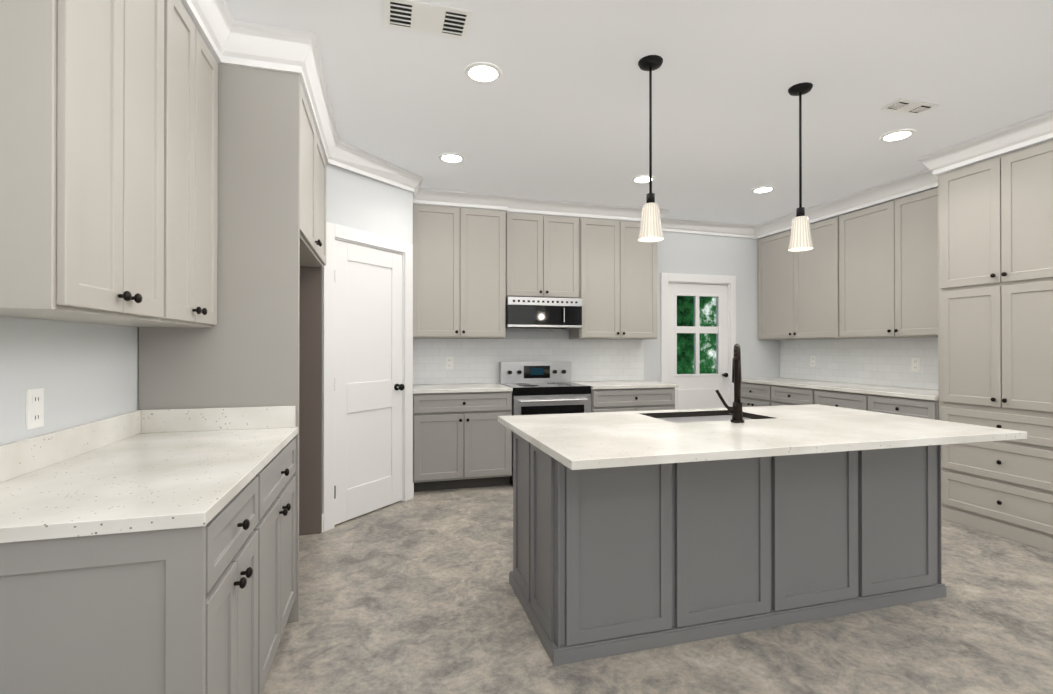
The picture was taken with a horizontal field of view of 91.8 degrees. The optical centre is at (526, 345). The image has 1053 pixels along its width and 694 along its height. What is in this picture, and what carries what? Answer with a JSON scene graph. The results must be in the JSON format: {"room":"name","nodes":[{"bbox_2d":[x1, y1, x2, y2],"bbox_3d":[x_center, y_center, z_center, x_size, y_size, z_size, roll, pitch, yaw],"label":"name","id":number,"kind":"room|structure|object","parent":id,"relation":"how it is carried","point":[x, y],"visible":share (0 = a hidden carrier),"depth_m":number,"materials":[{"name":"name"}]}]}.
{"room":"kitchen","nodes":[
{"label":"kitchen","id":0,"kind":"room"},
{"bbox_2d":[0,316,138,444],"bbox_3d":[-1.312,-0.080,0.621,0.120,2.740,8.710,0,0,-16],"label":"wall","id":1,"kind":"structure","parent":0,"point":[80,373],"depth_m":1.72,"materials":[{"name":"white paint"}]},
{"bbox_2d":[26,388,43,429],"bbox_3d":[-1.509,0.193,1.567,0.008,0.120,0.075,0,0,-16],"label":"outlet","id":2,"kind":"object","parent":1,"relation":"attached to","point":[34,408],"visible":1,"depth_m":1.56,"materials":[{"name":"white plastic"}]},
{"bbox_2d":[0,410,139,481],"bbox_3d":[-1.509,0.328,1.601,0.020,0.099,1.286,0,0,-16],"label":"backsplash","id":3,"kind":"structure","parent":1,"relation":"attached to","point":[18,457],"depth_m":1.67,"materials":[{"name":"white stone"}]},
{"bbox_2d":[0,0,217,327],"bbox_3d":[-1.371,-0.681,1.711,0.342,1.200,1.156,0,0,-16],"label":"upper cabinet","id":4,"kind":"object","parent":1,"relation":"attached to","point":[108,162],"visible":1,"depth_m":1.41,"materials":[{"name":"beige wood"}]},
{"bbox_2d":[321,145,412,500],"bbox_3d":[-1.247,-0.068,3.982,0.100,2.740,0.933,0,0,29],"label":"wall","id":5,"kind":"structure","parent":0,"point":[357,201],"depth_m":3.93,"materials":[{"name":"white paint"}]},
{"bbox_2d":[287,28,422,203],"bbox_3d":[-1.023,-1.356,3.495,0.718,0.163,2.238,0,0,-16],"label":"crown molding","id":6,"kind":"structure","parent":5,"relation":"attached to","point":[303,55],"depth_m":3.16,"materials":[{"name":"white wood"}]},
{"bbox_2d":[322,222,412,531],"bbox_3d":[-1.240,0.218,3.975,0.118,2.167,0.904,0,0,29],"label":"door frame","id":7,"kind":"structure","parent":5,"relation":"attached to","point":[355,236],"depth_m":3.66,"materials":[{"name":"white wood"}]},
{"bbox_2d":[322,483,413,531],"bbox_3d":[1.588,1.227,1.051,5.700,0.130,7.750,0,0,-16],"label":"baseboard","id":8,"kind":"structure","parent":5,"relation":"attached to","point":[322,513],"depth_m":3.54,"materials":[{"name":"white wood"}]},
{"bbox_2d":[334,240,404,524],"bbox_3d":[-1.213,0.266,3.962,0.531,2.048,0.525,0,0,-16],"label":"pantry door","id":9,"kind":"structure","parent":5,"relation":"in","point":[369,386],"depth_m":3.93,"materials":[{"name":"white wood"}]},
{"bbox_2d":[413,203,779,384],"bbox_3d":[0.339,-0.063,5.536,5.700,2.740,0.128,0,0,-16],"label":"wall","id":10,"kind":"structure","parent":0,"point":[475,361],"depth_m":5.69,"materials":[{"name":"white paint"}]},
{"bbox_2d":[446,357,452,368],"bbox_3d":[-0.779,0.176,5.152,0.075,0.120,0.008,0,0,-16],"label":"electrical outlet","id":11,"kind":"object","parent":10,"relation":"attached to","point":[449,362],"visible":1,"depth_m":5.15,"materials":[{"name":"white plastic"}]},
{"bbox_2d":[413,204,505,338],"bbox_3d":[-0.675,-0.690,4.982,0.898,1.240,0.407,0,0,-16],"label":"upper cabinet","id":12,"kind":"object","parent":10,"relation":"attached to","point":[459,272],"visible":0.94,"depth_m":4.81,"materials":[{"name":"beige wood"}]},
{"bbox_2d":[506,212,578,298],"bbox_3d":[0.129,-0.891,5.232,0.776,0.835,0.357,0,0,-16],"label":"upper cabinet","id":13,"kind":"object","parent":10,"relation":"attached to","point":[542,256],"visible":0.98,"depth_m":5.09,"materials":[{"name":"beige wood"}]},
{"bbox_2d":[506,297,581,328],"bbox_3d":[0.140,-0.323,5.192,0.764,0.292,0.434,0,0,-16],"label":"over-the-range microwave","id":14,"kind":"object","parent":13,"relation":"attached to","point":[541,313],"visible":0.98,"depth_m":5.02,"materials":[{"name":"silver metal"}]},
{"bbox_2d":[569,217,656,338],"bbox_3d":[0.937,-0.688,5.457,0.893,1.240,0.357,0,0,-16],"label":"upper cabinet","id":15,"kind":"object","parent":10,"relation":"attached to","point":[617,277],"visible":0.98,"depth_m":5.30,"materials":[{"name":"beige wood"}]},
{"bbox_2d":[639,216,754,238],"bbox_3d":[2.020,-1.358,5.899,1.430,0.143,0.100,0,0,-16],"label":"crown molding","id":16,"kind":"structure","parent":10,"relation":"attached to","point":[669,225],"depth_m":5.93,"materials":[{"name":"white wood"}]},
{"bbox_2d":[669,283,727,408],"bbox_3d":[2.016,0.290,5.943,0.800,2.013,0.121,0,0,-16],"label":"back door","id":17,"kind":"structure","parent":10,"relation":"in","point":[698,344],"depth_m":5.97,"materials":[{"name":"white wood"}]},
{"bbox_2d":[661,273,735,406],"bbox_3d":[1.993,0.243,5.990,0.994,2.132,0.138,0,0,-16],"label":"door frame","id":18,"kind":"structure","parent":10,"relation":"attached to","point":[730,281],"depth_m":5.93,"materials":[{"name":"white wood"}]},
{"bbox_2d":[755,173,937,238],"bbox_3d":[3.047,-1.361,5.043,0.090,0.143,2.300,0,0,-16],"label":"crown molding","id":19,"kind":"structure","parent":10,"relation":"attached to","point":[906,185],"depth_m":4.83,"materials":[{"name":"white wood"}]},
{"bbox_2d":[181,0,1052,224],"bbox_3d":[1.491,-1.507,1.407,5.940,0.120,8.710,0,0,-16],"label":"ceiling","id":20,"kind":"structure","parent":0,"point":[558,110],"depth_m":2.89,"materials":[{"name":"white paint"}]},
{"bbox_2d":[183,0,250,66],"bbox_3d":[-1.183,-1.363,1.727,0.120,0.163,1.238,0,0,-16],"label":"crown molding","id":21,"kind":"structure","parent":20,"relation":"attached to","point":[229,39],"depth_m":2.22,"materials":[{"name":"white wood"}]},
{"bbox_2d":[384,0,472,38],"bbox_3d":[-0.435,-1.437,2.246,0.370,0.012,0.200,0,0,-16],"label":"ceiling vent","id":22,"kind":"object","parent":20,"relation":"in","point":[430,18],"visible":1,"depth_m":2.23,"materials":[{"name":"white plastic"}]},
{"bbox_2d":[439,153,464,162],"bbox_3d":[-0.571,-1.433,3.910,0.196,0.009,0.196,0,0,-16],"label":"recessed light","id":23,"kind":"object","parent":20,"relation":"in","point":[451,158],"visible":1,"depth_m":3.90,"materials":[{"name":"white plastic"}]},
{"bbox_2d":[465,63,501,82],"bbox_3d":[-0.228,-1.437,2.698,0.196,0.009,0.196,0,0,-16],"label":"recessed light","id":24,"kind":"object","parent":20,"relation":"in","point":[483,72],"visible":1,"depth_m":2.69,"materials":[{"name":"white plastic"}]},
{"bbox_2d":[632,175,654,182],"bbox_3d":[1.009,-1.431,4.403,0.196,0.009,0.196,0,0,-16],"label":"recessed light","id":25,"kind":"object","parent":20,"relation":"in","point":[642,179],"visible":0.88,"depth_m":4.40,"materials":[{"name":"white plastic"}]},
{"bbox_2d":[638,55,663,241],"bbox_3d":[0.631,-0.990,2.593,0.128,0.904,0.128,0,0,-16],"label":"pendant light","id":26,"kind":"object","parent":20,"relation":"hanging from","point":[650,230],"visible":1,"depth_m":2.57,"materials":[{"name":"white glass"}]},
{"bbox_2d":[751,186,774,192],"bbox_3d":[2.178,-1.430,4.697,0.196,0.009,0.196,0,0,-16],"label":"recessed light","id":27,"kind":"object","parent":20,"relation":"in","point":[765,189],"visible":1,"depth_m":4.68,"materials":[{"name":"white plastic"}]},
{"bbox_2d":[788,82,813,251],"bbox_3d":[1.534,-0.989,2.855,0.128,0.904,0.128,0,0,-16],"label":"pendant light","id":28,"kind":"object","parent":20,"relation":"hanging from","point":[800,238],"visible":1,"depth_m":2.83,"materials":[{"name":"white glass"}]},
{"bbox_2d":[880,129,914,141],"bbox_3d":[2.539,-1.434,3.495,0.196,0.009,0.196,0,0,-16],"label":"recessed light","id":29,"kind":"object","parent":20,"relation":"in","point":[897,135],"visible":1,"depth_m":3.49,"materials":[{"name":"white plastic"}]},
{"bbox_2d":[880,98,937,114],"bbox_3d":[2.304,-1.434,3.072,0.290,0.012,0.130,0,0,-16],"label":"ceiling vent","id":30,"kind":"object","parent":20,"relation":"in","point":[907,106],"visible":1,"depth_m":3.06,"materials":[{"name":"white plastic"}]},
{"bbox_2d":[915,111,1052,179],"bbox_3d":[3.176,-1.367,3.449,0.078,0.143,0.996,0,0,-16],"label":"crown molding","id":31,"kind":"structure","parent":20,"relation":"attached to","point":[1039,128],"depth_m":3.49,"materials":[{"name":"white wood"}]},
{"bbox_2d":[262,481,1052,693],"bbox_3d":[1.491,1.343,1.397,5.940,0.100,8.710,0,0,-16],"label":"floor","id":32,"kind":"structure","parent":0,"point":[416,594],"depth_m":2.29,"materials":[{"name":"tile"}]},
{"bbox_2d":[0,466,263,693],"bbox_3d":[-1.116,0.850,1.336,0.636,0.885,0.542,0,0,-16],"label":"base cabinet","id":33,"kind":"object","parent":32,"relation":"on","point":[148,551],"depth_m":1.14,"materials":[{"name":"grey wood"}]},
{"bbox_2d":[0,426,297,545],"bbox_3d":[-1.208,0.394,1.685,0.644,0.032,1.286,0,0,-16],"label":"countertop","id":34,"kind":"structure","parent":33,"relation":"on","point":[169,479],"depth_m":1.37,"materials":[{"name":"white stone"}]},
{"bbox_2d":[138,63,325,622],"bbox_3d":[-1.528,0.011,2.895,0.677,2.575,1.206,0,0,-16],"label":"enclosure","id":35,"kind":"object","parent":32,"relation":"on","point":[259,344],"visible":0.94,"depth_m":2.36,"materials":[{"name":"grey"}]},
{"bbox_2d":[140,406,295,433],"bbox_3d":[-1.373,0.331,2.296,0.614,0.099,0.020,0,0,-16],"label":"backsplash","id":36,"kind":"structure","parent":35,"relation":"attached to","point":[226,418],"depth_m":2.28,"materials":[{"name":"white stone"}]},
{"bbox_2d":[264,430,297,684],"bbox_3d":[-1.287,0.852,1.949,0.636,0.885,0.731,0,0,-16],"label":"base cabinet","id":37,"kind":"object","parent":32,"relation":"on","point":[279,482],"depth_m":1.99,"materials":[{"name":"grey wood"}]},
{"bbox_2d":[413,383,512,491],"bbox_3d":[-0.641,0.848,4.851,0.896,0.915,0.667,0,0,-16],"label":"base cabinet","id":38,"kind":"object","parent":32,"relation":"on","point":[462,436],"visible":0.9,"depth_m":4.57,"materials":[{"name":"grey wood"}]},
{"bbox_2d":[499,361,590,482],"bbox_3d":[0.177,0.738,5.055,0.764,1.135,0.662,0,0,-16],"label":"range","id":39,"kind":"object","parent":32,"relation":"on","point":[539,388],"visible":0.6,"depth_m":4.87,"materials":[{"name":"silver metal"}]},
{"bbox_2d":[572,380,677,412],"bbox_3d":[0.998,0.849,5.308,0.931,0.915,0.667,0,0,-16],"label":"base cabinet","id":40,"kind":"object","parent":32,"relation":"on","point":[632,395],"visible":0.35,"depth_m":5.03,"materials":[{"name":"grey wood"}]},
{"bbox_2d":[508,428,946,665],"bbox_3d":[1.036,0.861,2.715,2.135,0.872,0.766,0,0,-16],"label":"kitchen island","id":41,"kind":"object","parent":32,"relation":"on","point":[634,531],"depth_m":2.31,"materials":[{"name":"wood"}]},
{"bbox_2d":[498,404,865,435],"bbox_3d":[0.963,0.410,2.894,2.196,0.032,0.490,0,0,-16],"label":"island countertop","id":42,"kind":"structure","parent":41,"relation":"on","point":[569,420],"depth_m":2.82,"materials":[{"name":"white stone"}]},
{"bbox_2d":[638,408,781,423],"bbox_3d":[1.003,0.520,2.853,0.659,0.251,0.410,0,0,-16],"label":"sink","id":43,"kind":"object","parent":42,"relation":"in","point":[704,413],"depth_m":2.99,"materials":[{"name":"white stone"}]},
{"bbox_2d":[716,344,744,422],"bbox_3d":[1.073,0.191,2.658,0.204,0.401,0.180,0,0,-16],"label":"faucet","id":44,"kind":"object","parent":42,"relation":"on","point":[736,411],"visible":1,"depth_m":2.59,"materials":[{"name":"black metal"}]},
{"bbox_2d":[518,412,1026,471],"bbox_3d":[1.119,0.408,2.335,2.196,0.032,0.670,0,0,-16],"label":"island countertop","id":45,"kind":"structure","parent":41,"relation":"on","point":[703,441],"depth_m":2.18,"materials":[{"name":"white stone"}]},
{"bbox_2d":[741,382,768,406],"bbox_3d":[2.868,0.866,5.878,0.636,0.886,0.573,0,0,-16],"label":"base cabinet","id":46,"kind":"object","parent":32,"relation":"on","point":[753,394],"depth_m":5.75,"materials":[{"name":"grey wood"}]},
{"bbox_2d":[769,382,808,405],"bbox_3d":[3.022,0.864,5.326,0.636,0.886,0.573,0,0,-16],"label":"base cabinet","id":47,"kind":"object","parent":32,"relation":"on","point":[779,395],"depth_m":5.30,"materials":[{"name":"grey wood"}]},
{"bbox_2d":[809,386,864,409],"bbox_3d":[3.176,0.862,4.774,0.636,0.886,0.573,0,0,-16],"label":"base cabinet","id":48,"kind":"object","parent":32,"relation":"on","point":[852,399],"depth_m":4.70,"materials":[{"name":"grey wood"}]},
{"bbox_2d":[865,394,938,419],"bbox_3d":[3.329,0.860,4.222,0.636,0.886,0.573,0,0,-16],"label":"base cabinet","id":49,"kind":"object","parent":32,"relation":"on","point":[906,401],"depth_m":4.11,"materials":[{"name":"grey wood"}]},
{"bbox_2d":[742,378,938,397],"bbox_3d":[3.094,0.406,5.050,0.646,0.032,2.292,0,0,-16],"label":"countertop","id":50,"kind":"structure","parent":49,"relation":"on","point":[913,392],"depth_m":4.72,"materials":[{"name":"white stone"}]},
{"bbox_2d":[938,139,1052,552],"bbox_3d":[3.505,0.003,3.536,0.667,2.595,0.840,0,0,-16],"label":"pantry cabinet","id":51,"kind":"object","parent":32,"relation":"on","point":[995,288],"visible":0.98,"depth_m":3.46,"materials":[{"name":"beige wood"}]},
{"bbox_2d":[779,186,938,389],"bbox_3d":[4.291,-0.074,2.183,0.128,2.740,8.710,0,0,-16],"label":"wall","id":52,"kind":"structure","parent":0,"point":[879,361],"depth_m":5.12,"materials":[{"name":"white tile"}]},
{"bbox_2d":[810,356,815,366],"bbox_3d":[3.227,0.178,5.742,0.008,0.120,0.075,0,0,-16],"label":"electrical outlet","id":53,"kind":"object","parent":52,"relation":"attached to","point":[813,361],"visible":1,"depth_m":5.74,"materials":[{"name":"white plastic"}]},
{"bbox_2d":[758,187,937,339],"bbox_3d":[3.232,-0.679,5.092,0.357,1.220,2.292,0,0,-16],"label":"upper cabinet","id":54,"kind":"object","parent":52,"relation":"attached to","point":[870,272],"visible":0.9,"depth_m":4.85,"materials":[{"name":"beige wood"}]},
{"bbox_2d":[911,358,919,370],"bbox_3d":[3.536,0.174,4.634,0.008,0.120,0.075,0,0,-16],"label":"electrical outlet","id":55,"kind":"object","parent":52,"relation":"attached to","point":[915,364],"visible":1,"depth_m":4.63,"materials":[{"name":"white plastic"}]}
]}

